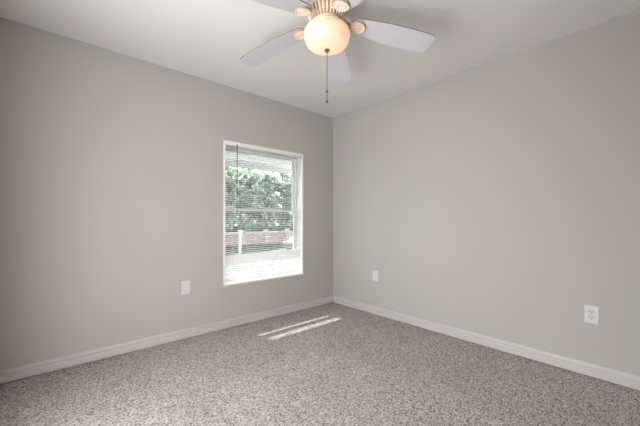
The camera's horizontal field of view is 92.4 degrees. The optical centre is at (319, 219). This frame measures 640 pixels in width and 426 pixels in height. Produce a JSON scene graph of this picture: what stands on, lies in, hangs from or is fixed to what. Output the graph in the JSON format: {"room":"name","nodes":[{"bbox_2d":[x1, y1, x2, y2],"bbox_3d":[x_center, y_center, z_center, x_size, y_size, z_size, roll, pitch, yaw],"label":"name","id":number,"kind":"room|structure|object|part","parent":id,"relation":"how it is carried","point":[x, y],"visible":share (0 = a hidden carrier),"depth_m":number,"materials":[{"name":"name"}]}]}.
{"room":"empty bedroom","nodes":[
{"label":"empty bedroom","id":0,"kind":"room"},
{"bbox_2d":[0,17,332,383],"bbox_3d":[-1.067,-0.080,3.080,3.490,2.940,0.160,0,0,-41],"label":"wall","id":1,"kind":"structure","parent":0,"point":[111,162],"depth_m":2.49,"materials":[{"name":"grey paint"}]},
{"bbox_2d":[0,296,332,383],"bbox_3d":[-1.009,1.042,3.015,3.170,0.083,0.015,0,0,-41],"label":"baseboard","id":2,"kind":"structure","parent":1,"relation":"attached to","point":[11,374],"depth_m":2.56,"materials":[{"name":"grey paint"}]},
{"bbox_2d":[181,280,189,294],"bbox_3d":[-1.234,0.619,2.821,0.077,0.122,0.008,0,0,-41],"label":"wall outlet","id":3,"kind":"object","parent":1,"relation":"attached to","point":[185,285],"visible":1,"depth_m":2.82,"materials":[{"name":"grey plastic"}]},
{"bbox_2d":[225,151,291,173],"bbox_3d":[-0.789,-0.840,3.895,2.866,0.380,0.696,0,0,-41],"label":"awning","id":4,"kind":"object","parent":1,"relation":"attached to","point":[246,159],"visible":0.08,"depth_m":4.24,"materials":[{"name":"white fabric"}]},
{"bbox_2d":[223,140,303,285],"bbox_3d":[-0.637,-0.069,3.459,1.016,1.460,0.182,0,0,-41],"label":"window","id":5,"kind":"structure","parent":1,"relation":"in","point":[247,278],"depth_m":3.61,"materials":[{"name":"white plastic"}]},
{"bbox_3d":[-0.687,-0.426,3.515,0.964,0.665,0.024,0,0,-41],"label":"sash","id":6,"kind":"part","parent":5,"relation":"part of","materials":[{"name":"white plastic"}]},
{"bbox_3d":[-0.669,0.252,3.494,0.964,0.755,0.024,0,0,-41],"label":"sash","id":7,"kind":"part","parent":5,"relation":"part of","materials":[{"name":"white plastic"}]},
{"bbox_2d":[225,142,300,275],"bbox_3d":[-0.596,-0.112,3.412,0.964,1.349,0.040,0,0,-41],"label":"window blind","id":8,"kind":"object","parent":5,"relation":"attached to","point":[252,257],"visible":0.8,"depth_m":3.35,"materials":[{"name":"white plastic"}]},
{"bbox_3d":[-0.903,-0.111,3.148,0.001,1.316,0.029,0,0,-41],"label":"ladder cord","id":9,"kind":"part","parent":8,"relation":"part of","materials":[{"name":"white fabric"}]},
{"bbox_3d":[-0.600,0.553,3.416,0.964,0.008,0.025,0,30,-41],"label":"rail","id":10,"kind":"part","parent":8,"relation":"part of","materials":[{"name":"white plastic"}]},
{"bbox_3d":[-0.618,0.651,3.437,1.016,0.020,0.122,0,0,-41],"label":"sill","id":11,"kind":"part","parent":5,"relation":"part of","materials":[{"name":"stone"}]},
{"bbox_2d":[0,302,639,425],"bbox_3d":[0.046,1.240,1.822,3.170,0.300,3.200,0,0,-41],"label":"floor","id":12,"kind":"structure","parent":0,"point":[330,364],"depth_m":2.01,"materials":[{"name":"carpet"}]},
{"bbox_2d":[0,0,639,117],"bbox_3d":[0.046,-1.450,1.822,3.170,0.200,3.200,0,0,-41],"label":"ceiling","id":13,"kind":"structure","parent":0,"point":[205,39],"depth_m":2.22,"materials":[{"name":"white paint"}]},
{"bbox_2d":[240,0,434,102],"bbox_3d":[0.007,-1.025,1.800,1.214,0.651,1.264,0,0,-41],"label":"ceiling fan","id":14,"kind":"object","parent":13,"relation":"hanging from","point":[327,33],"visible":1,"depth_m":1.83,"materials":[{"name":"white wood"}]},
{"bbox_3d":[-0.309,-1.131,2.021,0.503,0.006,0.174,-11,2,29],"label":"blade","id":15,"kind":"part","parent":14,"relation":"part of","materials":[{"name":"laminate"}]},
{"bbox_3d":[-0.253,-1.131,1.556,0.503,0.006,0.174,-13,16,-41],"label":"blade","id":16,"kind":"part","parent":14,"relation":"part of","materials":[{"name":"laminate"}]},
{"bbox_3d":[0.042,-1.069,1.827,0.275,0.113,0.275,0,0,-41],"label":"lamp shade","id":17,"kind":"part","parent":14,"relation":"part of","materials":[{"name":"white glass"}]},
{"bbox_3d":[0.115,-1.131,2.221,0.174,0.006,0.503,-8,-11,10],"label":"blade","id":18,"kind":"part","parent":14,"relation":"part of","materials":[{"name":"laminate"}]},
{"bbox_3d":[0.206,-1.131,1.462,0.174,0.006,0.503,8,6,-24],"label":"blade","id":19,"kind":"part","parent":14,"relation":"part of","materials":[{"name":"laminate"}]},
{"bbox_3d":[0.439,-1.131,1.882,0.503,0.006,0.174,10,-9,-7],"label":"blade","id":20,"kind":"part","parent":14,"relation":"part of","materials":[{"name":"laminate"}]},
{"bbox_2d":[333,9,639,389],"bbox_3d":[1.346,-0.080,2.865,0.160,2.940,3.360,0,0,-41],"label":"wall","id":21,"kind":"structure","parent":0,"point":[499,199],"depth_m":2.49,"materials":[{"name":"grey paint"}]},
{"bbox_2d":[373,270,377,281],"bbox_3d":[0.638,0.644,3.539,0.008,0.122,0.077,0,0,-41],"label":"wall outlet","id":22,"kind":"object","parent":21,"relation":"attached to","point":[375,273],"visible":1,"depth_m":3.53,"materials":[{"name":"grey plastic"}]},
{"bbox_2d":[333,296,639,390],"bbox_3d":[1.228,1.042,2.867,0.015,0.083,3.200,0,0,-41],"label":"baseboard","id":23,"kind":"structure","parent":21,"relation":"attached to","point":[610,375],"depth_m":2.48,"materials":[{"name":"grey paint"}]},
{"bbox_2d":[584,305,598,324],"bbox_3d":[1.883,0.657,2.130,0.010,0.122,0.077,0,0,-41],"label":"wall outlet","id":24,"kind":"object","parent":21,"relation":"attached to","point":[591,313],"visible":1,"depth_m":2.13,"materials":[{"name":"grey plastic"}]},
{"label":"outside","id":25,"kind":"structure","parent":0,"visible":0},
{"bbox_2d":[225,226,292,254],"bbox_3d":[-28.409,2.500,59.015,150.000,0.001,119.820,0,0,-41],"label":"lawn","id":26,"kind":"structure","parent":25,"point":[235,228],"depth_m":28.96,"materials":[{"name":"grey plant"}]},
{"bbox_2d":[225,166,238,226],"bbox_3d":[-15.326,-3.371,49.159,3.948,11.856,3.884,0,0,-41],"label":"tree","id":27,"kind":"object","parent":26,"relation":"on","point":[226,167],"visible":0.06,"depth_m":48.95,"materials":[{"name":"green plant"}]},
{"bbox_2d":[225,169,239,231],"bbox_3d":[-11.837,-1.930,38.848,2.810,8.979,2.801,0,0,-41],"label":"tree","id":28,"kind":"object","parent":26,"relation":"on","point":[227,202],"visible":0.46,"depth_m":38.49,"materials":[{"name":"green plant"}]},
{"bbox_2d":[238,230,241,252],"bbox_3d":[-5.405,1.600,20.743,0.200,1.800,0.200,0,0,-41],"label":"post","id":29,"kind":"object","parent":26,"relation":"on","point":[238,230],"visible":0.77,"depth_m":20.68,"materials":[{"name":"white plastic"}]},
{"bbox_2d":[235,173,260,231],"bbox_3d":[-9.661,-1.839,40.759,2.837,8.796,2.828,0,0,-41],"label":"tree","id":30,"kind":"object","parent":26,"relation":"on","point":[248,185],"visible":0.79,"depth_m":40.38,"materials":[{"name":"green plant"}]},
{"bbox_2d":[235,168,261,227],"bbox_3d":[-12.265,-3.313,51.810,3.976,11.741,3.910,0,0,-41],"label":"tree","id":31,"kind":"object","parent":26,"relation":"on","point":[250,171],"visible":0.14,"depth_m":51.56,"materials":[{"name":"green plant"}]},
{"bbox_2d":[225,229,292,245],"bbox_3d":[-4.659,1.790,33.970,26.200,1.420,0.500,0,0,-41],"label":"wall","id":32,"kind":"structure","parent":26,"relation":"on","point":[254,239],"depth_m":32.21,"materials":[{"name":"red brick"}]},
{"bbox_2d":[253,174,277,228],"bbox_3d":[-7.530,-2.012,42.687,2.850,9.143,2.812,0,0,-41],"label":"tree","id":33,"kind":"object","parent":26,"relation":"on","point":[261,198],"visible":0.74,"depth_m":42.22,"materials":[{"name":"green plant"}]},
{"bbox_2d":[256,170,279,228],"bbox_3d":[-9.243,-3.247,54.478,4.004,11.607,3.967,0,0,-41],"label":"tree","id":34,"kind":"object","parent":26,"relation":"on","point":[275,215],"visible":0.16,"depth_m":53.84,"materials":[{"name":"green plant"}]},
{"bbox_2d":[272,179,292,230],"bbox_3d":[-5.340,-1.784,44.567,2.823,8.687,2.776,0,0,-41],"label":"tree","id":35,"kind":"object","parent":26,"relation":"on","point":[280,185],"visible":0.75,"depth_m":44.16,"materials":[{"name":"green plant"}]},
{"bbox_2d":[277,173,292,222],"bbox_3d":[-6.205,-3.339,57.170,4.043,11.793,4.013,0,0,-41],"label":"tree","id":36,"kind":"object","parent":26,"relation":"on","point":[282,174],"visible":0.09,"depth_m":56.27,"materials":[{"name":"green plant"}]},
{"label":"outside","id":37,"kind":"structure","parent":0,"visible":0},
{"bbox_2d":[225,248,292,276],"bbox_3d":[3.481,2.467,27.941,12.000,0.055,39.905,0,0,16],"label":"driveway","id":38,"kind":"structure","parent":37,"point":[284,249],"depth_m":16.11,"materials":[{"name":"concrete"}]},
{"bbox_2d":[283,236,292,248],"bbox_3d":[-1.088,1.741,25.230,1.850,1.398,4.391,0,0,29],"label":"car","id":39,"kind":"object","parent":38,"relation":"on","point":[290,239],"visible":0.16,"depth_m":23.65,"materials":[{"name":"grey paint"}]}
]}

